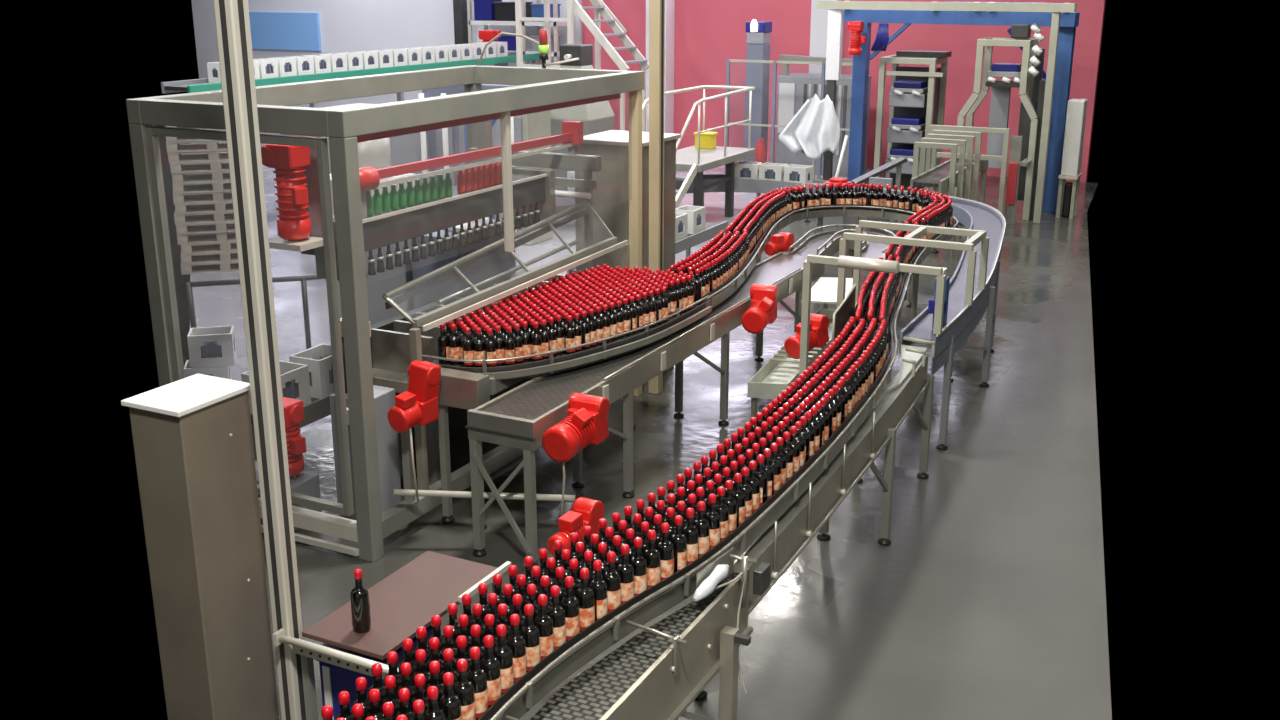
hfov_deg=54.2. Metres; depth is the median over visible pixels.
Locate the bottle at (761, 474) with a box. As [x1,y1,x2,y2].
[756,454,767,505]
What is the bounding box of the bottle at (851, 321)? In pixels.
[849,319,853,333]
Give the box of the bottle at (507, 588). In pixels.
[503,583,513,622]
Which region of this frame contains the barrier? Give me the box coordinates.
[186,274,321,349]
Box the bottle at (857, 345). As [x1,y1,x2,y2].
[855,344,859,357]
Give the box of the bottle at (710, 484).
[703,480,717,510]
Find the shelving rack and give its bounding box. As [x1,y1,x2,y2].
[874,50,951,188]
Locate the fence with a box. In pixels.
[724,59,852,179]
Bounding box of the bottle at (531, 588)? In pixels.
[523,584,538,622]
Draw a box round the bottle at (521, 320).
[519,318,523,334]
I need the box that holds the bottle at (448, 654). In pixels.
[439,648,457,684]
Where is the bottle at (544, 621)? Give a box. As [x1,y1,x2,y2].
[534,594,553,659]
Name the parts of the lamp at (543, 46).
stem, arm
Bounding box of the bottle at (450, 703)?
[439,672,461,719]
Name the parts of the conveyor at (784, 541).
hanger rod, hanger rod, hanger rod, hanger rod, leg, leg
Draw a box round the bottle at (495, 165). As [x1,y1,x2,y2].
[493,162,499,184]
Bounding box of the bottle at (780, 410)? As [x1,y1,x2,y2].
[778,407,783,421]
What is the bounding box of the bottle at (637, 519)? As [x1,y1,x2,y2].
[633,513,641,538]
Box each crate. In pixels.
[184,360,231,379]
[187,326,236,367]
[207,62,220,82]
[241,360,310,414]
[253,59,278,78]
[253,60,259,78]
[266,57,296,76]
[288,56,313,74]
[289,344,334,398]
[305,55,330,73]
[319,53,346,71]
[335,52,362,70]
[355,51,377,68]
[374,50,392,67]
[387,49,407,65]
[399,48,420,64]
[413,47,434,63]
[427,46,447,62]
[440,45,460,60]
[453,44,472,59]
[465,43,484,58]
[477,42,495,57]
[487,42,507,56]
[567,171,574,190]
[675,205,705,233]
[675,212,687,241]
[734,161,761,178]
[759,162,787,180]
[784,164,813,183]
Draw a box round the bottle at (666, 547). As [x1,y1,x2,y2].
[656,522,673,580]
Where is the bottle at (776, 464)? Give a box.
[770,443,780,492]
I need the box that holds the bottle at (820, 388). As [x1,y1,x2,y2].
[817,385,823,401]
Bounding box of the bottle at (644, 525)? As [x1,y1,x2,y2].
[641,521,648,555]
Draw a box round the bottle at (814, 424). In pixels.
[810,407,819,453]
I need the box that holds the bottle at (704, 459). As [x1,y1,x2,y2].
[700,455,711,479]
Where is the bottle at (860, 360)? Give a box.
[857,358,865,399]
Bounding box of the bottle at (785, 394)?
[781,390,787,406]
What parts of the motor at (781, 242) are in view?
motor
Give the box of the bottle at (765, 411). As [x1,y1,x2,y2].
[762,408,768,421]
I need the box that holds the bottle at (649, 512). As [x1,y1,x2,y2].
[645,507,654,529]
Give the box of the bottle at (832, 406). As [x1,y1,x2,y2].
[828,389,836,433]
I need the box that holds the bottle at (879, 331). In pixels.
[877,330,883,368]
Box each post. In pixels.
[213,0,305,719]
[648,0,664,393]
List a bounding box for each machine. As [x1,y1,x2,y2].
[323,103,430,185]
[422,84,519,185]
[550,44,614,214]
[776,54,870,176]
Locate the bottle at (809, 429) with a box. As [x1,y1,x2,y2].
[805,412,814,458]
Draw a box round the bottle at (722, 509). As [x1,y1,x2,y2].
[716,486,728,541]
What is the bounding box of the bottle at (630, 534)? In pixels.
[626,528,634,560]
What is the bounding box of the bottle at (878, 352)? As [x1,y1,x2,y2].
[873,337,880,375]
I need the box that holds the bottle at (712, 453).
[708,450,719,474]
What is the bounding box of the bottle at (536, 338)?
[531,322,541,361]
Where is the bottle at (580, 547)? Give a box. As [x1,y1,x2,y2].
[576,542,584,577]
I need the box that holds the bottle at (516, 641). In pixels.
[506,614,526,682]
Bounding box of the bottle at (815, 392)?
[813,390,818,406]
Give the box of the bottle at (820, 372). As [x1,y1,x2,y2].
[818,370,823,384]
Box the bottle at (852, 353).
[850,351,855,364]
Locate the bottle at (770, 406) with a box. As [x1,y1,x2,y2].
[767,403,773,416]
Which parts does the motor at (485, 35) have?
motor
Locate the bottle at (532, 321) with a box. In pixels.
[528,319,534,335]
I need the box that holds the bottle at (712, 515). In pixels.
[705,494,719,549]
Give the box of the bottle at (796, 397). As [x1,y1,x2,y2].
[793,394,798,409]
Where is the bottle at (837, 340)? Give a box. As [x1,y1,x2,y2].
[834,338,839,351]
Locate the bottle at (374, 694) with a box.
[365,688,383,719]
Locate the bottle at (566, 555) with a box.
[561,549,570,585]
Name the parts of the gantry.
cable chain, cable chain, cable chain, cable chain, cable chain, rail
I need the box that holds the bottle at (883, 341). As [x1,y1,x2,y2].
[879,327,885,366]
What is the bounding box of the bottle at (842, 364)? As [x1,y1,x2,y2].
[839,362,844,376]
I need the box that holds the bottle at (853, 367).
[850,365,858,406]
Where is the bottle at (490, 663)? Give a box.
[480,635,501,708]
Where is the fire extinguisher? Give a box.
[755,138,766,163]
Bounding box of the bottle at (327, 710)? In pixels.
[321,705,332,719]
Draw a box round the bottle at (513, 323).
[511,321,516,337]
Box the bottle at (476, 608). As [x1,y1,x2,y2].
[468,603,485,640]
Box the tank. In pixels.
[330,138,415,214]
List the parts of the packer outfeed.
leg, frame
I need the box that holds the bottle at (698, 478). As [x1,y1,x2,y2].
[694,474,705,498]
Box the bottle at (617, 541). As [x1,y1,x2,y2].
[613,535,621,569]
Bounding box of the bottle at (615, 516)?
[612,512,619,536]
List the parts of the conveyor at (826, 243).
leg, frame, guide rail, guide rail, frame, leg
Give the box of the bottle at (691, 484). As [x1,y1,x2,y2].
[684,480,696,507]
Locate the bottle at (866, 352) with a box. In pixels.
[863,350,870,390]
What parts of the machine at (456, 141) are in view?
door, door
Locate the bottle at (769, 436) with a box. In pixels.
[766,432,773,458]
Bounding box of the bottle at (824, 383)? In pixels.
[821,381,826,395]
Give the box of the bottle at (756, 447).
[752,443,759,469]
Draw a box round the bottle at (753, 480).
[748,461,759,513]
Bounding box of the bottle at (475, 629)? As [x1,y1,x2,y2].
[466,624,484,659]
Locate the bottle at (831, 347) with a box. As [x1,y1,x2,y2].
[828,345,833,357]
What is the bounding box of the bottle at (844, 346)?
[842,344,847,357]
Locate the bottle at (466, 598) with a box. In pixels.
[462,593,473,629]
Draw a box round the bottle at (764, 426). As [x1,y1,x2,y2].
[761,421,767,445]
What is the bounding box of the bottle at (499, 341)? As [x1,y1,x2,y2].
[494,325,504,365]
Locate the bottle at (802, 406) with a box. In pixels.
[799,403,805,416]
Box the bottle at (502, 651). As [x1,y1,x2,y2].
[493,624,513,694]
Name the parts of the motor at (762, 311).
motor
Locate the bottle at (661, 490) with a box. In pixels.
[655,487,667,512]
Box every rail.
[356,93,620,142]
[359,120,583,218]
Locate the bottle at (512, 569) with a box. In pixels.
[508,565,517,597]
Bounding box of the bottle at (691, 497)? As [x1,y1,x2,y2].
[685,493,697,520]
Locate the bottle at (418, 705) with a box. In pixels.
[413,699,424,719]
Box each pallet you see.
[166,126,219,129]
[166,130,225,141]
[166,140,227,152]
[168,146,228,162]
[170,156,229,173]
[172,166,229,183]
[172,176,230,193]
[173,185,231,203]
[174,204,233,224]
[175,194,232,214]
[176,214,234,234]
[177,224,235,244]
[181,233,236,254]
[181,243,237,264]
[181,253,238,274]
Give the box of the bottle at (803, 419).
[800,416,809,463]
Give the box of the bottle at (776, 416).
[773,412,779,426]
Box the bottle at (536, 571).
[531,566,541,599]
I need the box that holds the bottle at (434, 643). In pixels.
[426,637,444,674]
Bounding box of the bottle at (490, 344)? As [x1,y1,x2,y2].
[485,328,496,366]
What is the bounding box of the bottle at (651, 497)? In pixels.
[644,493,657,520]
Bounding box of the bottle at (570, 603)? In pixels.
[560,576,579,640]
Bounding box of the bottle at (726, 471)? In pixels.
[721,467,733,494]
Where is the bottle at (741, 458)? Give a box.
[737,455,748,482]
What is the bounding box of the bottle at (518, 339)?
[513,324,523,363]
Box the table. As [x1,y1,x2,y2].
[273,551,510,719]
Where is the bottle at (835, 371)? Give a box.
[832,369,838,384]
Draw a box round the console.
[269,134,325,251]
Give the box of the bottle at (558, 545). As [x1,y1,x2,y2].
[554,540,562,575]
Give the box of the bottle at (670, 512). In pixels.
[666,507,674,540]
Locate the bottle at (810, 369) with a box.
[807,366,812,381]
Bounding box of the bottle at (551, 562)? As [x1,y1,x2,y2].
[547,557,556,593]
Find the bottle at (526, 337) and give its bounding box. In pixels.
[520,321,530,361]
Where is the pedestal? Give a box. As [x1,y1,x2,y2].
[482,63,507,65]
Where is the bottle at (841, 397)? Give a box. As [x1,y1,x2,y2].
[836,381,844,423]
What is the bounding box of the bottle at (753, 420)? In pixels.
[750,417,756,440]
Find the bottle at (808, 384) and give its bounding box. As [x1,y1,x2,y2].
[806,381,811,397]
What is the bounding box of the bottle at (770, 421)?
[767,417,773,431]
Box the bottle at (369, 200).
[366,190,373,216]
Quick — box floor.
[190,132,1111,719]
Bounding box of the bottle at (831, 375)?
[828,373,834,388]
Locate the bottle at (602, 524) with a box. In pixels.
[598,518,606,544]
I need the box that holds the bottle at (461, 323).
[457,321,463,338]
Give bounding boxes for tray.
[443,217,495,233]
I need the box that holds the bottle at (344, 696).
[335,691,353,719]
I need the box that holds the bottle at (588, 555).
[580,550,593,582]
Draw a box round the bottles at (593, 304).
[462,183,952,354]
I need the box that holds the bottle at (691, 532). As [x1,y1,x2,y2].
[682,508,698,564]
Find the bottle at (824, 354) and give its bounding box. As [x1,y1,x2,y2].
[822,352,827,365]
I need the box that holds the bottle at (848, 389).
[844,373,852,416]
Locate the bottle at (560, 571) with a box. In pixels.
[555,566,565,604]
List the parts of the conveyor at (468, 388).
leg, frame, leg, slat chain, rail rod, frame, guide rail, leg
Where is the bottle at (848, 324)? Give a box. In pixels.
[846,323,851,335]
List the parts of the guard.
rail, shadow rail, rod, rail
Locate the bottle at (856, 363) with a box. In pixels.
[854,361,861,402]
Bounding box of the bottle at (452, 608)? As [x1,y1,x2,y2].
[447,603,459,644]
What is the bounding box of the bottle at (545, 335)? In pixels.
[539,319,549,359]
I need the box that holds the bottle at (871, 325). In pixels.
[869,324,873,339]
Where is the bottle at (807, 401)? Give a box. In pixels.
[803,398,809,412]
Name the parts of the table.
leg, leg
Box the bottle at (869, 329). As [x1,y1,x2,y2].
[867,327,871,342]
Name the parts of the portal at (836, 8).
post, post, post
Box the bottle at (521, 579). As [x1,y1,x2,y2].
[512,574,527,613]
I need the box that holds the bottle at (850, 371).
[847,369,855,410]
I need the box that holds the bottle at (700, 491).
[695,487,707,512]
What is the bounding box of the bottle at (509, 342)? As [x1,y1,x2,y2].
[504,326,515,365]
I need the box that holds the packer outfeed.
[251,395,330,460]
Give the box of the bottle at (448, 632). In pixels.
[439,625,457,659]
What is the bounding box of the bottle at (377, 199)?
[373,188,381,214]
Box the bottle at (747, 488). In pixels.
[741,467,752,519]
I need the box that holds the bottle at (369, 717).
[365,716,375,719]
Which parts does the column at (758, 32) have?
panel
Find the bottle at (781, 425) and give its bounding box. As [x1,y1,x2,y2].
[778,421,784,444]
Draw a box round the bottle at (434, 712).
[424,686,445,719]
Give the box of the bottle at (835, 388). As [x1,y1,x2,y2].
[832,385,840,429]
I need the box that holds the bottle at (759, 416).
[756,412,762,435]
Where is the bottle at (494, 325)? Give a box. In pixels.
[492,323,496,339]
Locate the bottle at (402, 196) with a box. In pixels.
[398,183,406,207]
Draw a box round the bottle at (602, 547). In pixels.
[598,542,607,576]
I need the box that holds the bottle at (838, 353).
[836,351,841,365]
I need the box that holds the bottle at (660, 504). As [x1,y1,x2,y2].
[653,500,666,524]
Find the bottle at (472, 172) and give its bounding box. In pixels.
[469,167,476,190]
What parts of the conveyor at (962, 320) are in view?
frame, frame, leg, leg, leg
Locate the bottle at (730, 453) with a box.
[727,449,737,474]
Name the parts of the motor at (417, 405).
motor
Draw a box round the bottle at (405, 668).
[396,662,415,704]
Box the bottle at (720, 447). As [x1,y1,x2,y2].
[716,444,723,468]
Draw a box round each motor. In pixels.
[261,144,310,239]
[282,397,306,479]
[388,360,440,501]
[478,30,500,41]
[542,392,609,516]
[547,497,603,556]
[741,284,778,333]
[765,232,793,255]
[784,313,828,358]
[848,21,865,54]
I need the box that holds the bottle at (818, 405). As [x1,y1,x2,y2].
[815,402,824,447]
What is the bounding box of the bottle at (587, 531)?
[583,525,591,552]
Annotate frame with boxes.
[126,65,643,561]
[418,93,517,265]
[799,254,945,374]
[836,227,984,308]
[852,220,989,301]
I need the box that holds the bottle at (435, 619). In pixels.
[427,615,444,651]
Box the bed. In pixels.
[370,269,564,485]
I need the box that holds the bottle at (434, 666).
[425,660,444,706]
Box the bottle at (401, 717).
[396,714,407,719]
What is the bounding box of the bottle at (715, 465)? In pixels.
[710,462,722,487]
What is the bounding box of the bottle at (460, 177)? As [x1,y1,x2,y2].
[457,170,464,193]
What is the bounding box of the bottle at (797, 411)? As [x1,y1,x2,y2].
[794,407,800,425]
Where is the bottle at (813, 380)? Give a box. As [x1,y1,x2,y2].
[810,377,815,393]
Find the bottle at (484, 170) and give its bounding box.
[481,165,488,187]
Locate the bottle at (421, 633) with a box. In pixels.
[413,626,430,663]
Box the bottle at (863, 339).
[860,337,865,353]
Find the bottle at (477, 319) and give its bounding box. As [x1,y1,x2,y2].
[475,317,480,326]
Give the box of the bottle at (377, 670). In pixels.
[367,663,385,706]
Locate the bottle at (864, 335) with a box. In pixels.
[862,334,867,349]
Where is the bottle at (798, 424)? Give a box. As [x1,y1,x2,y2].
[795,421,804,468]
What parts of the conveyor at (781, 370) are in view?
leg, cross rod, cross rod, cross rod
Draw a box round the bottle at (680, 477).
[674,474,687,499]
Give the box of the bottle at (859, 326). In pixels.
[857,325,861,340]
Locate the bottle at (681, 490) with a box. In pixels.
[674,487,687,512]
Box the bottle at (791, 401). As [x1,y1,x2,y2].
[788,398,793,412]
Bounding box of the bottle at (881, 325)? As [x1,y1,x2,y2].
[879,323,886,362]
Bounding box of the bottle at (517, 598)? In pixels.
[508,594,524,632]
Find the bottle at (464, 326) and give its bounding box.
[460,324,466,364]
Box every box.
[315,625,432,719]
[693,132,717,148]
[801,277,860,308]
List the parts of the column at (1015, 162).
red panel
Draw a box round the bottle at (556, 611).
[547,585,565,649]
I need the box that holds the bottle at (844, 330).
[842,329,846,340]
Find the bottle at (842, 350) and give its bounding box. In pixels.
[839,348,844,361]
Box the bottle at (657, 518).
[654,514,661,546]
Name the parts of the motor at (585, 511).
motor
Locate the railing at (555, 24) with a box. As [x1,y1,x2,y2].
[467,0,566,64]
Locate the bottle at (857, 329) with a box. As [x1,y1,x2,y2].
[855,328,859,342]
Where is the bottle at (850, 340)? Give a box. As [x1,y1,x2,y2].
[847,338,852,353]
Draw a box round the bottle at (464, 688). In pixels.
[453,658,475,719]
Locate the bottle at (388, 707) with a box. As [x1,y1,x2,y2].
[382,702,393,719]
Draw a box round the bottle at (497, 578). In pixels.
[493,574,503,611]
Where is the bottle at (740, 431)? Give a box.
[737,427,743,452]
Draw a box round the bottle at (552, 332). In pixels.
[547,317,556,356]
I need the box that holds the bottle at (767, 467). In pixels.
[763,448,773,499]
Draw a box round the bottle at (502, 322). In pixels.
[500,320,505,336]
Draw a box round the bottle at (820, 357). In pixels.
[818,355,823,369]
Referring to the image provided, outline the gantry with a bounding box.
[843,2,1079,212]
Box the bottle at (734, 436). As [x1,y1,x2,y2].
[730,432,737,458]
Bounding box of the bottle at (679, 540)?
[670,515,686,572]
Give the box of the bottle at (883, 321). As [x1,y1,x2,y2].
[881,320,888,359]
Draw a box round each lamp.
[477,29,578,67]
[750,19,757,31]
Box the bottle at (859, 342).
[857,341,862,355]
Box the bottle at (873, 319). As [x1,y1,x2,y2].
[871,318,876,333]
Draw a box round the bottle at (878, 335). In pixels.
[875,333,882,371]
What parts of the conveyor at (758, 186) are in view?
frame, frame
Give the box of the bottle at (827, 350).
[825,348,830,361]
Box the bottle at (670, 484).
[664,480,677,505]
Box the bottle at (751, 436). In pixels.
[748,432,754,457]
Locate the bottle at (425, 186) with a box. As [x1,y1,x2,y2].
[421,177,429,202]
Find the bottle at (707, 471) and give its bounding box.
[702,467,714,496]
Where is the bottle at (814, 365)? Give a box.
[811,363,816,376]
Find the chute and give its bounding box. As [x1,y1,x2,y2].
[851,157,906,235]
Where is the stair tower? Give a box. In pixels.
[515,0,648,131]
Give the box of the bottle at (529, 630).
[520,604,540,671]
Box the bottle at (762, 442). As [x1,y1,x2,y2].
[759,438,766,463]
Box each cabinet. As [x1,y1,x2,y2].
[121,374,279,719]
[329,318,401,519]
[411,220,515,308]
[488,110,552,244]
[574,130,680,273]
[816,217,853,256]
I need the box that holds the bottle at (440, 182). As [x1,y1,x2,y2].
[436,174,444,198]
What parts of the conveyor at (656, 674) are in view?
cross rod, cross rod, panel, leg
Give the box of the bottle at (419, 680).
[410,673,428,711]
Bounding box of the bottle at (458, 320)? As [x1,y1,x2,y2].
[456,319,461,334]
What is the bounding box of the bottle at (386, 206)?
[381,186,390,212]
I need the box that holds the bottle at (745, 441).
[741,438,748,464]
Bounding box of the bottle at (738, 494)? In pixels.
[732,473,745,527]
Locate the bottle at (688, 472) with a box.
[683,468,694,493]
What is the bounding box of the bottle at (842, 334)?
[840,332,844,346]
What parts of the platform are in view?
leg, handrail, handrail, knee rail, leg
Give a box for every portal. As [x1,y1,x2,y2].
[817,1,1077,223]
[912,142,957,249]
[918,138,966,241]
[924,134,974,238]
[929,125,1009,214]
[929,130,981,200]
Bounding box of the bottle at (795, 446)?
[789,426,799,474]
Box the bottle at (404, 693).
[394,688,414,719]
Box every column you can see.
[453,0,467,44]
[744,19,771,161]
[1004,80,1045,223]
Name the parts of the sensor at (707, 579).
bracket plate, support rod, upright rod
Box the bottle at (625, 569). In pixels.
[616,544,633,604]
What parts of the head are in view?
plate, plate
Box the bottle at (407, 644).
[398,638,416,676]
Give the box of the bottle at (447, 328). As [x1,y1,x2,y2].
[445,321,448,334]
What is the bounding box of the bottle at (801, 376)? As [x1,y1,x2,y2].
[799,374,804,389]
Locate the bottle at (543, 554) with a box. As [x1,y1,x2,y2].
[539,548,547,584]
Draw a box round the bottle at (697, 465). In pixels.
[691,461,703,487]
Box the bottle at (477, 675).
[467,646,487,719]
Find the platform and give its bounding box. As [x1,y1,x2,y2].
[642,85,754,216]
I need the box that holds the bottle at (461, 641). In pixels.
[453,635,470,670]
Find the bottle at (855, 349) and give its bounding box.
[853,347,857,360]
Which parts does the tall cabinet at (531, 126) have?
door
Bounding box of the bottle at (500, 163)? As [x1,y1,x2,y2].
[498,161,501,183]
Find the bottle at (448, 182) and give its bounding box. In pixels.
[444,172,452,196]
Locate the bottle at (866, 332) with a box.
[864,331,869,346]
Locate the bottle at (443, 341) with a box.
[438,324,448,363]
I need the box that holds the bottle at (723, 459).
[718,455,730,482]
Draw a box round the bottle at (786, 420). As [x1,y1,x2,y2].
[783,417,790,440]
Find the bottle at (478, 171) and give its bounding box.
[475,166,482,188]
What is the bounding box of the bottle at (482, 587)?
[478,583,488,623]
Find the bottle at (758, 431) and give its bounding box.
[754,427,761,452]
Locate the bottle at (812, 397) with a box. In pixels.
[808,394,814,411]
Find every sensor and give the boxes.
[692,547,770,694]
[928,267,949,327]
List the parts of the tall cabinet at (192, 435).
plate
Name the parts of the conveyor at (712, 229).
leg, frame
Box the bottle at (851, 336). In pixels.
[849,334,854,349]
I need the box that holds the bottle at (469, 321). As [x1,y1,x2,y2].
[467,319,472,333]
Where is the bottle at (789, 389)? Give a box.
[786,386,792,402]
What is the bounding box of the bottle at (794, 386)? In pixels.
[790,382,796,397]
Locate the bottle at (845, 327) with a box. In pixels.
[844,326,849,339]
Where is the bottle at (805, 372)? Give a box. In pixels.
[803,370,808,385]
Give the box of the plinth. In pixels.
[255,460,321,530]
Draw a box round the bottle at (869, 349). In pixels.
[866,347,873,387]
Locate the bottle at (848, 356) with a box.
[846,354,851,368]
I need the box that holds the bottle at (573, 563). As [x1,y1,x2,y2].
[569,558,580,595]
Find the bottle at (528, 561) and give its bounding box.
[524,556,532,593]
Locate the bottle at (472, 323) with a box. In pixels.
[470,322,475,338]
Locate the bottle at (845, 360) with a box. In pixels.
[843,358,848,373]
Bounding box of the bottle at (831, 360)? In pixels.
[828,358,834,372]
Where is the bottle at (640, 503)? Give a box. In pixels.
[632,499,645,523]
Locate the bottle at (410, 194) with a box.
[406,181,414,205]
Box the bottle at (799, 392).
[797,390,802,406]
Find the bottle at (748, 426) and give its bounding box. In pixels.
[744,422,754,441]
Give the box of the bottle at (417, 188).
[414,179,422,203]
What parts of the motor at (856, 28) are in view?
motor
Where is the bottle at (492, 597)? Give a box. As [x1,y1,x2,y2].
[483,593,498,627]
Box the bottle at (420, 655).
[411,649,430,687]
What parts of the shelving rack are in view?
post, post, gripper arm, gripper arm, panel, cross rail, gripper arm, gripper arm, plate, post, panel, post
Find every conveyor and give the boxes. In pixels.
[161,51,538,107]
[407,295,711,529]
[465,252,824,566]
[478,204,958,719]
[505,568,752,719]
[555,174,826,221]
[567,221,727,275]
[730,336,935,614]
[747,308,835,416]
[789,224,894,334]
[806,183,1005,449]
[910,159,988,252]
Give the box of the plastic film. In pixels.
[779,94,847,178]
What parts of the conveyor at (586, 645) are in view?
slat chain, frame, guide rail, leg, leg, guard plate, leg, leg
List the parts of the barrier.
rail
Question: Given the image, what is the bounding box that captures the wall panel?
[249,12,320,50]
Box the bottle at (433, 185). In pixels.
[429,176,437,200]
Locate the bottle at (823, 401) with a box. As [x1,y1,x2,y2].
[820,398,828,442]
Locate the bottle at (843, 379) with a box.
[839,377,847,419]
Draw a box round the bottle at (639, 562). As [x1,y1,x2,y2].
[629,537,646,596]
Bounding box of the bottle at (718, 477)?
[713,474,725,500]
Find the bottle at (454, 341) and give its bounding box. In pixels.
[449,324,459,364]
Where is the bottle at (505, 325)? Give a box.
[501,323,508,339]
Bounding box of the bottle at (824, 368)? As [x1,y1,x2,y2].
[821,366,827,380]
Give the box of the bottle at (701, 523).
[694,501,709,557]
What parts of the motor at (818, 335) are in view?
motor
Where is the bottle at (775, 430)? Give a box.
[772,426,778,442]
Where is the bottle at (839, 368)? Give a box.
[836,365,841,380]
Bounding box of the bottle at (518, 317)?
[516,316,520,330]
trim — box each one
[646,0,674,133]
[809,0,840,73]
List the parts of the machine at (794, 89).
beam post, door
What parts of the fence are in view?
post, post, rail, rail, post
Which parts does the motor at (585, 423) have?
motor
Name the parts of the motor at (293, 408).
motor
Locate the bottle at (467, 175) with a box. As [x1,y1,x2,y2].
[464,168,470,191]
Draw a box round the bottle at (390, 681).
[380,675,399,718]
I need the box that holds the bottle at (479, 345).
[474,327,484,366]
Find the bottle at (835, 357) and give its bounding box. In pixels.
[832,355,837,368]
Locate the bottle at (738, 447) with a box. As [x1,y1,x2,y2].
[734,444,744,465]
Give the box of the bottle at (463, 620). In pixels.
[454,614,471,651]
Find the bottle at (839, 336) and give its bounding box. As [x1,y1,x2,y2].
[837,335,841,348]
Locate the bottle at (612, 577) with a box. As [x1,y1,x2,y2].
[602,551,620,612]
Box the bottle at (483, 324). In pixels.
[481,322,486,339]
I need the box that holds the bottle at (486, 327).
[482,325,489,342]
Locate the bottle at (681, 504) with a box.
[674,501,686,528]
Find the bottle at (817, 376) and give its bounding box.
[814,374,819,389]
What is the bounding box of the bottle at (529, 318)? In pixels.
[527,316,531,332]
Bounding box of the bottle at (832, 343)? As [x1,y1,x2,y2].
[831,342,835,354]
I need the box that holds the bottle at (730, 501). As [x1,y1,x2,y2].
[724,480,736,533]
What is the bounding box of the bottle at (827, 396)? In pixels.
[823,393,832,438]
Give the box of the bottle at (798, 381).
[795,378,801,393]
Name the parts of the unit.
leg, leg, leg, leg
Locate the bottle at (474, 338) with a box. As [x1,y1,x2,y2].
[471,325,477,342]
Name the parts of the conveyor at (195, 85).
leg, leg, leg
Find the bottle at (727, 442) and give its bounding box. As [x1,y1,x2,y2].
[723,438,730,461]
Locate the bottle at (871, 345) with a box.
[868,343,875,382]
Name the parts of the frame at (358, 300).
post, door, door, post, panel, stub post, post, post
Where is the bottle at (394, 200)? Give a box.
[389,184,398,209]
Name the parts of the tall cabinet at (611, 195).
plate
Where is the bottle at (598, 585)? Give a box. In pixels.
[589,560,607,621]
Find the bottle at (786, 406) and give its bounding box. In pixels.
[783,403,789,416]
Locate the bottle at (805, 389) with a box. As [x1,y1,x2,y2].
[802,386,807,402]
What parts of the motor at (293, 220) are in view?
motor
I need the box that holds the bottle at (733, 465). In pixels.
[729,461,737,487]
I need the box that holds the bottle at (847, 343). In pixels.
[844,341,849,354]
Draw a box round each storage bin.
[474,0,501,20]
[476,34,482,42]
[493,2,532,20]
[497,34,515,50]
[530,4,560,21]
[531,35,560,51]
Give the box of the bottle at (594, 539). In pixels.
[590,534,598,566]
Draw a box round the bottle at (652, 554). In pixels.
[643,530,660,588]
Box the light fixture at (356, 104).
[323,103,375,108]
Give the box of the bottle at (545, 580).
[536,575,550,607]
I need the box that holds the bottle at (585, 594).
[575,568,594,631]
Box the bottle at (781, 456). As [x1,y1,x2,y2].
[776,437,786,485]
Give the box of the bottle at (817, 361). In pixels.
[815,359,820,373]
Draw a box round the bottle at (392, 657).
[383,651,401,692]
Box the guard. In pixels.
[382,200,629,489]
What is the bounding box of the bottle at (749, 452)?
[744,449,756,472]
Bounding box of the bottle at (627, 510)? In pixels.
[624,506,633,529]
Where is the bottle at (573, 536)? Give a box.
[570,532,577,559]
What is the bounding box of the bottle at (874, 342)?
[871,340,878,379]
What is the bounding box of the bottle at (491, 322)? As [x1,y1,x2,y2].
[489,320,494,334]
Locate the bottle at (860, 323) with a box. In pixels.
[859,322,863,336]
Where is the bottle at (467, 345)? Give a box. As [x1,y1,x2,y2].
[462,327,473,366]
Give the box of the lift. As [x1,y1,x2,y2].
[954,23,1044,219]
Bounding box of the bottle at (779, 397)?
[777,394,782,411]
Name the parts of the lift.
post, post, post, post, gripper arm, panel, gripper arm, post, panel, post, post, panel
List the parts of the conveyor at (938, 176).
frame, frame, leg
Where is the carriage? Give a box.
[469,147,600,269]
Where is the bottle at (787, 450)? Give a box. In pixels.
[783,432,792,481]
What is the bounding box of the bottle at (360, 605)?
[350,569,370,632]
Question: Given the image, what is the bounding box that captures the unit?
[1056,98,1087,218]
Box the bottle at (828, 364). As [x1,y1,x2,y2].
[825,362,830,376]
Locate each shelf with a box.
[269,236,323,251]
[469,20,566,25]
[508,50,559,56]
[985,80,1019,87]
[1058,173,1081,179]
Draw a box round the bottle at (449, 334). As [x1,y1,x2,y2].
[446,321,456,338]
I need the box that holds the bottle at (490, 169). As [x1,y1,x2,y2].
[487,163,493,185]
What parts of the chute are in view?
leg, guard plate, leg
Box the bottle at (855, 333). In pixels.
[852,331,857,346]
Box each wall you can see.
[191,0,581,107]
[582,0,1105,181]
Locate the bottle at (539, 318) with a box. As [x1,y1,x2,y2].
[538,317,542,332]
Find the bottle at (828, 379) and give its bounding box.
[825,377,831,392]
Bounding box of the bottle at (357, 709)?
[352,703,363,719]
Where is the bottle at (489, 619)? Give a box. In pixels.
[481,614,497,648]
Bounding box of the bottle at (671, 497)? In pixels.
[664,493,677,518]
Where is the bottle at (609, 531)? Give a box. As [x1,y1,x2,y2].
[605,527,613,560]
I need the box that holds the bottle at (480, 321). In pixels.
[478,320,482,334]
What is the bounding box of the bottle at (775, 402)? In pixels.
[771,399,777,412]
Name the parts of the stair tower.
handrail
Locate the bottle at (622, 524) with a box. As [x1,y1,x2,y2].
[618,520,626,544]
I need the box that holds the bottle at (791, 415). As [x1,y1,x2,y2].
[788,412,794,431]
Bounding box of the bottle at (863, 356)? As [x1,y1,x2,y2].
[860,354,868,393]
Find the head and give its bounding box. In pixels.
[301,120,555,283]
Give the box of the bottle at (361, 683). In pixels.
[352,677,370,719]
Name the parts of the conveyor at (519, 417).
leg, plate, leg, leg, joint plate, frame, leg, slat chain, joint plate, leg, frame, guide rail, joint plate, leg, leg, joint plate, leg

